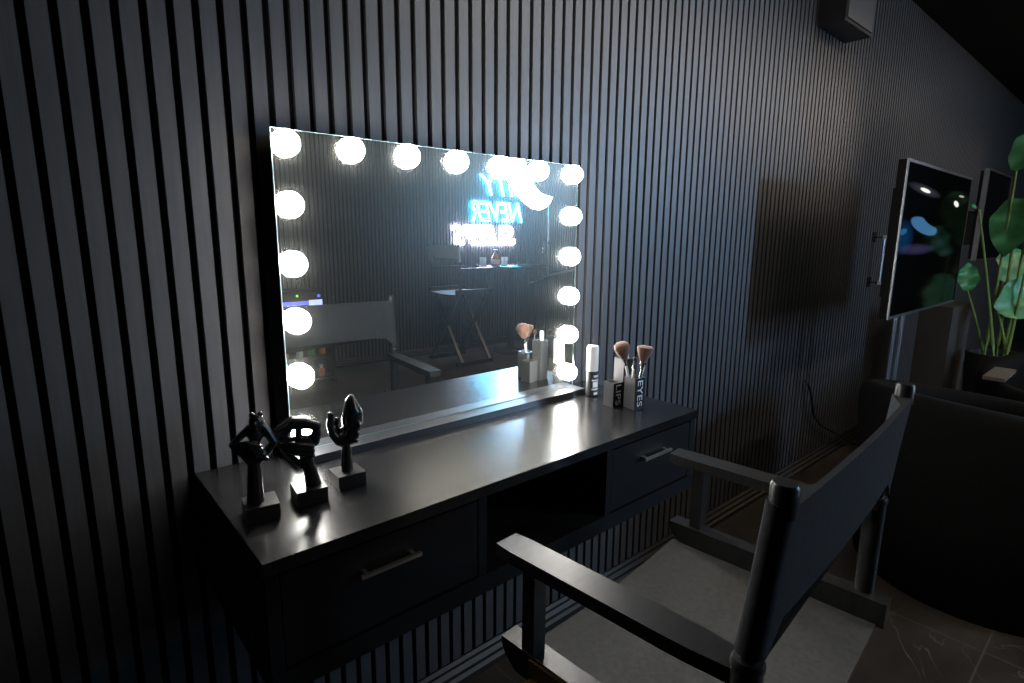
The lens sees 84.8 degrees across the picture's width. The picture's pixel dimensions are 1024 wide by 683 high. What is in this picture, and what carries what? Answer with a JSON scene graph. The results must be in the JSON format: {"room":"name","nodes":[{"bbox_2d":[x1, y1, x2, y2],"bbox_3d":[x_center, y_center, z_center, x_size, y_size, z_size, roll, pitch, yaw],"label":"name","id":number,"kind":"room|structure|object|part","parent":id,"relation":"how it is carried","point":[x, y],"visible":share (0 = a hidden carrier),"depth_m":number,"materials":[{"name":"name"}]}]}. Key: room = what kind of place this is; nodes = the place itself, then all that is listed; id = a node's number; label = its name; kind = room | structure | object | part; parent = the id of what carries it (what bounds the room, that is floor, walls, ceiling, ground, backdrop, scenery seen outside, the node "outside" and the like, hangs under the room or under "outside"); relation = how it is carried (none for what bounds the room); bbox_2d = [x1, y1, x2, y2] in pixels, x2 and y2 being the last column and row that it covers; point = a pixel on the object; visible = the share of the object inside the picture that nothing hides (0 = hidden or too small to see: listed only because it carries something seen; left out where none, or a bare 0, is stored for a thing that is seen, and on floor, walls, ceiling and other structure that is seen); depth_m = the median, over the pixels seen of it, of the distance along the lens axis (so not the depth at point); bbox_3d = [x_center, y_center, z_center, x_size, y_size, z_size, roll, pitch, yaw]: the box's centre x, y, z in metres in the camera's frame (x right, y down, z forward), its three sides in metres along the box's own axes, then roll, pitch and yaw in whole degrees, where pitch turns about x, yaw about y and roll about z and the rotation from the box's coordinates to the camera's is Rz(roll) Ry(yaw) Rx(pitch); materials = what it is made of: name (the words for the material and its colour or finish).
{"room":"dressing room","nodes":[
{"label":"dressing room","id":0,"kind":"room"},
{"bbox_2d":[0,0,1023,682],"bbox_3d":[2.182,-0.669,3.421,10.750,2.620,0.066,-9,14,-40],"label":"wall","id":1,"kind":"structure","parent":0,"point":[738,160],"depth_m":1.22,"materials":[{"name":"black wood"}]},
{"bbox_2d":[195,381,696,682],"bbox_3d":[-0.054,0.331,1.320,1.128,0.223,0.419,-9,14,-40],"label":"vanity desk","id":2,"kind":"object","parent":1,"relation":"attached to","point":[309,591],"visible":0.96,"depth_m":1.04,"materials":[{"name":"black wood"}]},
{"bbox_2d":[229,411,280,524],"bbox_3d":[-0.418,0.200,0.914,0.072,0.179,0.052,-6,13,-32],"label":"sculpture","id":3,"kind":"object","parent":2,"relation":"on","point":[258,506],"visible":1,"depth_m":0.91,"materials":[{"name":"black ceramic"}]},
{"bbox_2d":[273,416,328,507],"bbox_3d":[-0.367,0.203,0.972,0.076,0.154,0.052,-7,13,-33],"label":"sculpture","id":4,"kind":"object","parent":2,"relation":"on","point":[310,490],"visible":0.99,"depth_m":0.96,"materials":[{"name":"black ceramic"}]},
{"bbox_2d":[326,394,365,490],"bbox_3d":[-0.308,0.181,1.040,0.065,0.171,0.052,-8,13,-37],"label":"sculpture","id":5,"kind":"object","parent":2,"relation":"on","point":[349,474],"visible":1,"depth_m":1.03,"materials":[{"name":"black ceramic"}]},
{"bbox_3d":[-0.323,0.367,1.083,0.360,0.152,0.371,-9,14,-40],"label":"drawer","id":6,"kind":"part","parent":2,"relation":"part of","materials":[{"name":"black wood"}]},
{"bbox_3d":[-0.201,0.367,0.928,0.111,0.006,0.020,-9,14,-40],"label":"handle","id":7,"kind":"part","parent":2,"relation":"part of","materials":[{"name":"silver metal"}]},
{"bbox_2d":[269,127,584,468],"bbox_3d":[-0.126,-0.124,1.365,0.863,0.653,0.098,-9,14,-40],"label":"vanity mirror","id":8,"kind":"object","parent":2,"relation":"on","point":[433,288],"visible":0.98,"depth_m":1.29,"materials":[{"name":"grey mirror"}]},
{"bbox_3d":[-0.415,-0.371,1.042,0.050,0.050,0.028,-9,14,-40],"label":"light bulb","id":9,"kind":"part","parent":8,"relation":"part of","materials":[{"name":"white glass"}]},
{"bbox_3d":[-0.416,-0.260,1.063,0.050,0.050,0.028,-9,14,-40],"label":"light bulb","id":10,"kind":"part","parent":8,"relation":"part of","materials":[{"name":"white glass"}]},
{"bbox_3d":[-0.417,-0.149,1.084,0.050,0.050,0.028,-9,14,-40],"label":"light bulb","id":11,"kind":"part","parent":8,"relation":"part of","materials":[{"name":"white glass"}]},
{"bbox_3d":[-0.418,-0.038,1.105,0.050,0.050,0.028,-9,14,-40],"label":"light bulb","id":12,"kind":"part","parent":8,"relation":"part of","materials":[{"name":"white glass"}]},
{"bbox_3d":[-0.419,0.072,1.126,0.050,0.050,0.028,-9,14,-40],"label":"light bulb","id":13,"kind":"part","parent":8,"relation":"part of","materials":[{"name":"white glass"}]},
{"bbox_3d":[-0.420,0.183,1.147,0.050,0.050,0.028,-9,14,-40],"label":"light bulb","id":14,"kind":"part","parent":8,"relation":"part of","materials":[{"name":"white glass"}]},
{"bbox_3d":[-0.316,-0.386,1.127,0.050,0.050,0.028,-9,14,-40],"label":"light bulb","id":15,"kind":"part","parent":8,"relation":"part of","materials":[{"name":"white glass"}]},
{"bbox_3d":[-0.217,-0.401,1.211,0.050,0.050,0.028,-9,14,-40],"label":"light bulb","id":16,"kind":"part","parent":8,"relation":"part of","materials":[{"name":"white glass"}]},
{"bbox_3d":[-0.118,-0.416,1.295,0.050,0.050,0.028,-9,14,-40],"label":"light bulb","id":17,"kind":"part","parent":8,"relation":"part of","materials":[{"name":"white glass"}]},
{"bbox_3d":[-0.019,-0.431,1.379,0.050,0.050,0.028,-9,14,-40],"label":"light bulb","id":18,"kind":"part","parent":8,"relation":"part of","materials":[{"name":"white glass"}]},
{"bbox_3d":[0.080,-0.446,1.464,0.050,0.050,0.028,-9,14,-40],"label":"light bulb","id":19,"kind":"part","parent":8,"relation":"part of","materials":[{"name":"white glass"}]},
{"bbox_3d":[0.175,0.092,1.652,0.050,0.050,0.028,-9,14,-40],"label":"light bulb","id":20,"kind":"part","parent":8,"relation":"part of","materials":[{"name":"white glass"}]},
{"bbox_3d":[0.175,-0.018,1.631,0.050,0.050,0.028,-9,14,-40],"label":"light bulb","id":21,"kind":"part","parent":8,"relation":"part of","materials":[{"name":"white glass"}]},
{"bbox_3d":[0.176,-0.129,1.611,0.050,0.050,0.028,-9,14,-40],"label":"light bulb","id":22,"kind":"part","parent":8,"relation":"part of","materials":[{"name":"white glass"}]},
{"bbox_3d":[0.177,-0.240,1.590,0.050,0.050,0.028,-9,14,-40],"label":"light bulb","id":23,"kind":"part","parent":8,"relation":"part of","materials":[{"name":"white glass"}]},
{"bbox_3d":[0.178,-0.351,1.569,0.050,0.050,0.028,-9,14,-40],"label":"light bulb","id":24,"kind":"part","parent":8,"relation":"part of","materials":[{"name":"white glass"}]},
{"bbox_3d":[0.179,-0.461,1.548,0.050,0.050,0.028,-9,14,-40],"label":"light bulb","id":25,"kind":"part","parent":8,"relation":"part of","materials":[{"name":"white glass"}]},
{"bbox_2d":[586,345,598,396],"bbox_3d":[0.234,0.085,1.634,0.035,0.150,0.035,-9,14,-40],"label":"bottle","id":26,"kind":"object","parent":2,"relation":"on","point":[592,362],"visible":1,"depth_m":1.62,"materials":[{"name":"white plastic"}]},
{"bbox_2d":[591,375,597,394],"bbox_3d":[0.243,0.125,1.636,0.012,0.058,0.033,6,12,27],"label":"print","id":27,"kind":"object","parent":26,"relation":"attached to","point":[594,378],"depth_m":1.63,"materials":[{"name":"white"}]},
{"bbox_2d":[603,379,622,407],"bbox_3d":[0.279,0.143,1.547,0.037,0.068,0.038,-7,13,-35],"label":"cup","id":28,"kind":"object","parent":2,"relation":"on","point":[613,389],"visible":1,"depth_m":1.53,"materials":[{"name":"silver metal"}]},
{"bbox_3d":[0.290,0.146,1.532,0.036,0.067,0.001,-7,13,-35],"label":"panel","id":29,"kind":"part","parent":28,"relation":"part of","materials":[{"name":"black"}]},
{"bbox_2d":[614,357,632,403],"bbox_3d":[0.311,0.108,1.572,0.036,0.128,0.037,-7,13,-34],"label":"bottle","id":30,"kind":"object","parent":2,"relation":"on","point":[619,368],"visible":0.36,"depth_m":1.55,"materials":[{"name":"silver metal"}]},
{"bbox_2d":[614,357,631,381],"bbox_3d":[0.311,0.108,1.573,0.036,0.128,0.036,-7,13,-34],"label":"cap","id":31,"kind":"object","parent":30,"relation":"on","point":[619,368],"depth_m":1.55,"materials":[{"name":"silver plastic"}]},
{"bbox_3d":[0.321,0.111,1.558,0.035,0.127,0.001,-7,13,-35],"label":"panel","id":32,"kind":"part","parent":30,"relation":"part of","materials":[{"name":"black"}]},
{"bbox_2d":[623,374,645,409],"bbox_3d":[0.334,0.138,1.529,0.039,0.086,0.040,-7,13,-34],"label":"cup","id":33,"kind":"object","parent":2,"relation":"on","point":[634,388],"visible":0.99,"depth_m":1.51,"materials":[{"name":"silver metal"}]},
{"bbox_2d":[614,341,629,376],"bbox_3d":[0.303,0.086,1.521,0.068,0.179,0.043,-9,14,-40],"label":"makeup brush","id":34,"kind":"object","parent":33,"relation":"in","point":[622,348],"visible":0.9,"depth_m":1.49,"materials":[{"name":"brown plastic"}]},
{"bbox_3d":[0.322,0.118,1.530,0.039,0.114,0.008,-3,11,-19],"label":"handle","id":35,"kind":"part","parent":34,"relation":"part of","materials":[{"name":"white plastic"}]},
{"bbox_2d":[631,357,635,377],"bbox_3d":[0.328,0.108,1.523,0.010,0.135,0.014,-9,14,-40],"label":"makeup brush","id":36,"kind":"object","parent":33,"relation":"in","point":[634,358],"visible":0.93,"depth_m":1.51,"materials":[{"name":"white plastic"}]},
{"bbox_3d":[0.345,0.141,1.514,0.038,0.085,0.001,-7,13,-34],"label":"panel","id":37,"kind":"part","parent":33,"relation":"part of","materials":[{"name":"black"}]},
{"bbox_2d":[637,345,653,377],"bbox_3d":[0.357,0.092,1.518,0.050,0.168,0.040,-9,14,-40],"label":"makeup brush","id":38,"kind":"object","parent":33,"relation":"in","point":[644,351],"visible":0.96,"depth_m":1.50,"materials":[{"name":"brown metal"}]},
{"bbox_3d":[0.235,0.282,1.557,0.322,0.152,0.371,-9,14,-40],"label":"drawer","id":39,"kind":"part","parent":2,"relation":"part of","materials":[{"name":"black wood"}]},
{"bbox_3d":[0.362,0.281,1.408,0.112,0.006,0.020,-9,14,-40],"label":"handle","id":40,"kind":"part","parent":2,"relation":"part of","materials":[{"name":"silver metal"}]},
{"bbox_2d":[415,340,1002,682],"bbox_3d":[2.203,0.592,3.621,10.750,0.066,0.030,-9,14,-40],"label":"baseboard","id":41,"kind":"structure","parent":1,"relation":"attached to","point":[487,654],"depth_m":2.07,"materials":[{"name":"black wood"}]},
{"bbox_2d":[804,380,855,444],"bbox_3d":[1.860,0.427,3.241,0.725,0.522,0.040,-7,13,-35],"label":"power cable","id":42,"kind":"object","parent":1,"relation":"attached to","point":[808,385],"visible":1,"depth_m":3.10,"materials":[{"name":"black plastic"}]},
{"bbox_2d":[817,0,875,42],"bbox_3d":[1.532,-1.617,2.538,0.330,0.400,0.121,-9,14,-40],"label":"loudspeaker","id":43,"kind":"object","parent":1,"relation":"attached to","point":[847,21],"visible":1,"depth_m":2.50,"materials":[{"name":"black plastic"}]},
{"bbox_2d":[847,0,875,32],"bbox_3d":[1.570,-1.609,2.495,0.300,0.370,0.007,-9,14,-40],"label":"grille","id":44,"kind":"object","parent":43,"relation":"attached to","point":[860,13],"depth_m":2.52,"materials":[{"name":"grey metal"}]},
{"bbox_2d":[866,232,886,286],"bbox_3d":[2.207,-0.491,3.384,0.060,0.330,0.072,-9,14,-40],"label":"handle","id":45,"kind":"object","parent":1,"relation":"attached to","point":[874,234],"visible":0.94,"depth_m":3.38,"materials":[{"name":"silver metal"}]},
{"bbox_2d":[963,168,1012,260],"bbox_3d":[3.486,-0.945,4.269,0.860,0.628,0.299,-9,14,-40],"label":"television","id":46,"kind":"object","parent":1,"relation":"attached to","point":[994,189],"visible":0.68,"depth_m":4.00,"materials":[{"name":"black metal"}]},
{"bbox_2d":[466,342,1023,682],"bbox_3d":[3.524,0.947,2.133,10.910,0.060,4.210,-9,14,-40],"label":"floor","id":47,"kind":"structure","parent":0,"point":[919,642],"depth_m":1.79,"materials":[{"name":"tile"}]},
{"bbox_2d":[496,382,915,682],"bbox_3d":[0.323,0.586,0.961,0.416,1.034,0.578,11,15,44],"label":"chair","id":48,"kind":"object","parent":47,"relation":"on","point":[710,605],"visible":1,"depth_m":0.86,"materials":[{"name":"black paint"}]},
{"bbox_3d":[0.033,0.400,0.843,0.024,0.144,0.026,11,15,44],"label":"post","id":49,"kind":"part","parent":48,"relation":"part of","materials":[{"name":"black paint"}]},
{"bbox_3d":[0.046,0.502,0.822,0.065,0.040,0.009,11,15,44],"label":"hinge plate","id":50,"kind":"part","parent":48,"relation":"part of","materials":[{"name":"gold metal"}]},
{"bbox_3d":[0.142,0.511,0.758,0.412,0.046,0.034,11,15,44],"label":"seat rail","id":51,"kind":"part","parent":48,"relation":"part of","materials":[{"name":"black paint"}]},
{"bbox_3d":[0.126,0.339,0.740,0.375,0.020,0.051,11,15,44],"label":"armrest","id":52,"kind":"part","parent":48,"relation":"part of","materials":[{"name":"black paint"}]},
{"bbox_3d":[0.404,0.334,1.210,0.024,0.144,0.026,11,15,44],"label":"post","id":53,"kind":"part","parent":48,"relation":"part of","materials":[{"name":"black paint"}]},
{"bbox_3d":[0.323,0.505,0.945,0.392,0.016,0.494,11,15,44],"label":"seat","id":54,"kind":"part","parent":48,"relation":"part of","materials":[{"name":"fabric"}]},
{"bbox_3d":[0.257,0.331,0.593,0.046,0.374,0.034,11,15,44],"label":"post","id":55,"kind":"part","parent":48,"relation":"part of","materials":[{"name":"black paint"}]},
{"bbox_3d":[0.490,0.274,1.101,0.376,0.020,0.048,10,15,43],"label":"armrest","id":56,"kind":"part","parent":48,"relation":"part of","materials":[{"name":"black paint"}]},
{"bbox_3d":[0.508,0.446,1.120,0.412,0.046,0.034,11,15,44],"label":"seat rail","id":57,"kind":"part","parent":48,"relation":"part of","materials":[{"name":"black paint"}]},
{"bbox_3d":[0.452,0.209,0.762,0.053,0.176,0.576,11,15,44],"label":"backrest","id":58,"kind":"part","parent":48,"relation":"part of","materials":[{"name":"fabric"}]},
{"bbox_3d":[0.639,0.263,0.971,0.046,0.374,0.034,11,15,44],"label":"post","id":59,"kind":"part","parent":48,"relation":"part of","materials":[{"name":"black paint"}]},
{"bbox_2d":[878,158,972,379],"bbox_3d":[1.827,-0.007,2.721,1.070,1.572,0.300,-9,14,-40],"label":"television","id":60,"kind":"object","parent":47,"relation":"on","point":[930,203],"visible":0.82,"depth_m":2.43,"materials":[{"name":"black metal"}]},
{"bbox_2d":[853,379,1023,636],"bbox_3d":[1.813,0.530,2.127,0.910,0.735,0.910,-5,12,-26],"label":"armchair","id":61,"kind":"object","parent":47,"relation":"on","point":[952,542],"visible":0.81,"depth_m":1.87,"materials":[{"name":"fabric"}]},
{"bbox_2d":[909,300,972,389],"bbox_3d":[2.650,0.202,3.501,0.480,0.885,0.160,-9,14,-40],"label":"plinth","id":62,"kind":"object","parent":47,"relation":"on","point":[942,330],"visible":0.5,"depth_m":3.33,"materials":[{"name":"black"}]},
{"bbox_2d":[957,134,1023,391],"bbox_3d":[2.899,-0.291,3.271,0.663,1.942,0.350,-3,11,-18],"label":"potted plant","id":63,"kind":"object","parent":47,"relation":"on","point":[1006,225],"visible":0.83,"depth_m":3.23,"materials":[{"name":"green plant"}]},
{"bbox_3d":[2.718,-0.095,3.284,0.223,0.414,0.019,-2,11,-12],"label":"stem","id":64,"kind":"part","parent":63,"relation":"part of","materials":[{"name":"green plant"}]},
{"bbox_3d":[2.734,-0.319,3.227,0.020,0.871,0.195,-7,13,-36],"label":"stem","id":65,"kind":"part","parent":63,"relation":"part of","materials":[{"name":"green plant"}]},
{"bbox_3d":[2.819,0.370,3.332,0.280,0.620,0.280,-9,14,-40],"label":"pot","id":66,"kind":"part","parent":63,"relation":"part of","materials":[{"name":"black ceramic"}]},
{"bbox_3d":[2.864,-0.126,3.345,0.249,0.455,0.020,-8,13,-37],"label":"stem","id":67,"kind":"part","parent":63,"relation":"part of","materials":[{"name":"green plant"}]},
{"bbox_3d":[2.830,-0.435,3.253,0.020,1.091,0.210,10,14,42],"label":"stem","id":68,"kind":"part","parent":63,"relation":"part of","materials":[{"name":"green plant"}]},
{"bbox_3d":[2.830,-0.024,3.233,0.095,0.292,0.018,6,12,26],"label":"stem","id":69,"kind":"part","parent":63,"relation":"part of","materials":[{"name":"green plant"}]},
{"bbox_3d":[2.888,-0.356,3.268,0.090,0.929,0.044,-9,14,-40],"label":"stem","id":70,"kind":"part","parent":63,"relation":"part of","materials":[{"name":"green plant"}]},
{"bbox_3d":[2.928,-0.254,3.268,0.144,0.731,0.027,-9,14,-40],"label":"stem","id":71,"kind":"part","parent":63,"relation":"part of","materials":[{"name":"green plant"}]},
{"bbox_3d":[2.887,-0.181,3.205,0.142,0.611,0.020,-7,13,-35],"label":"stem","id":72,"kind":"part","parent":63,"relation":"part of","materials":[{"name":"green plant"}]},
{"bbox_2d":[973,352,1023,401],"bbox_3d":[2.721,0.436,2.666,0.860,0.735,0.860,-3,11,-15],"label":"table","id":73,"kind":"object","parent":47,"relation":"on","point":[1013,388],"visible":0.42,"depth_m":2.87,"materials":[{"name":"wood"}]},
{"bbox_2d":[982,367,1015,381],"bbox_3d":[2.323,0.155,2.672,0.290,0.016,0.080,-9,14,-40],"label":"tray","id":74,"kind":"object","parent":73,"relation":"on","point":[1000,374],"visible":1,"depth_m":2.63,"materials":[{"name":"brown wood"}]},
{"bbox_2d":[912,0,1023,103],"bbox_3d":[3.544,-1.687,1.637,10.910,0.060,4.210,-9,14,-40],"label":"ceiling","id":75,"kind":"structure","parent":0,"point":[990,31],"depth_m":3.69,"materials":[{"name":"black paint"}]},
{"bbox_2d":[1011,318,1023,343],"bbox_3d":[7.630,-0.995,5.370,0.080,2.620,4.190,-9,14,-40],"label":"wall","id":76,"kind":"structure","parent":0,"point":[1018,336],"depth_m":7.00,"materials":[{"name":"black"}]}
]}

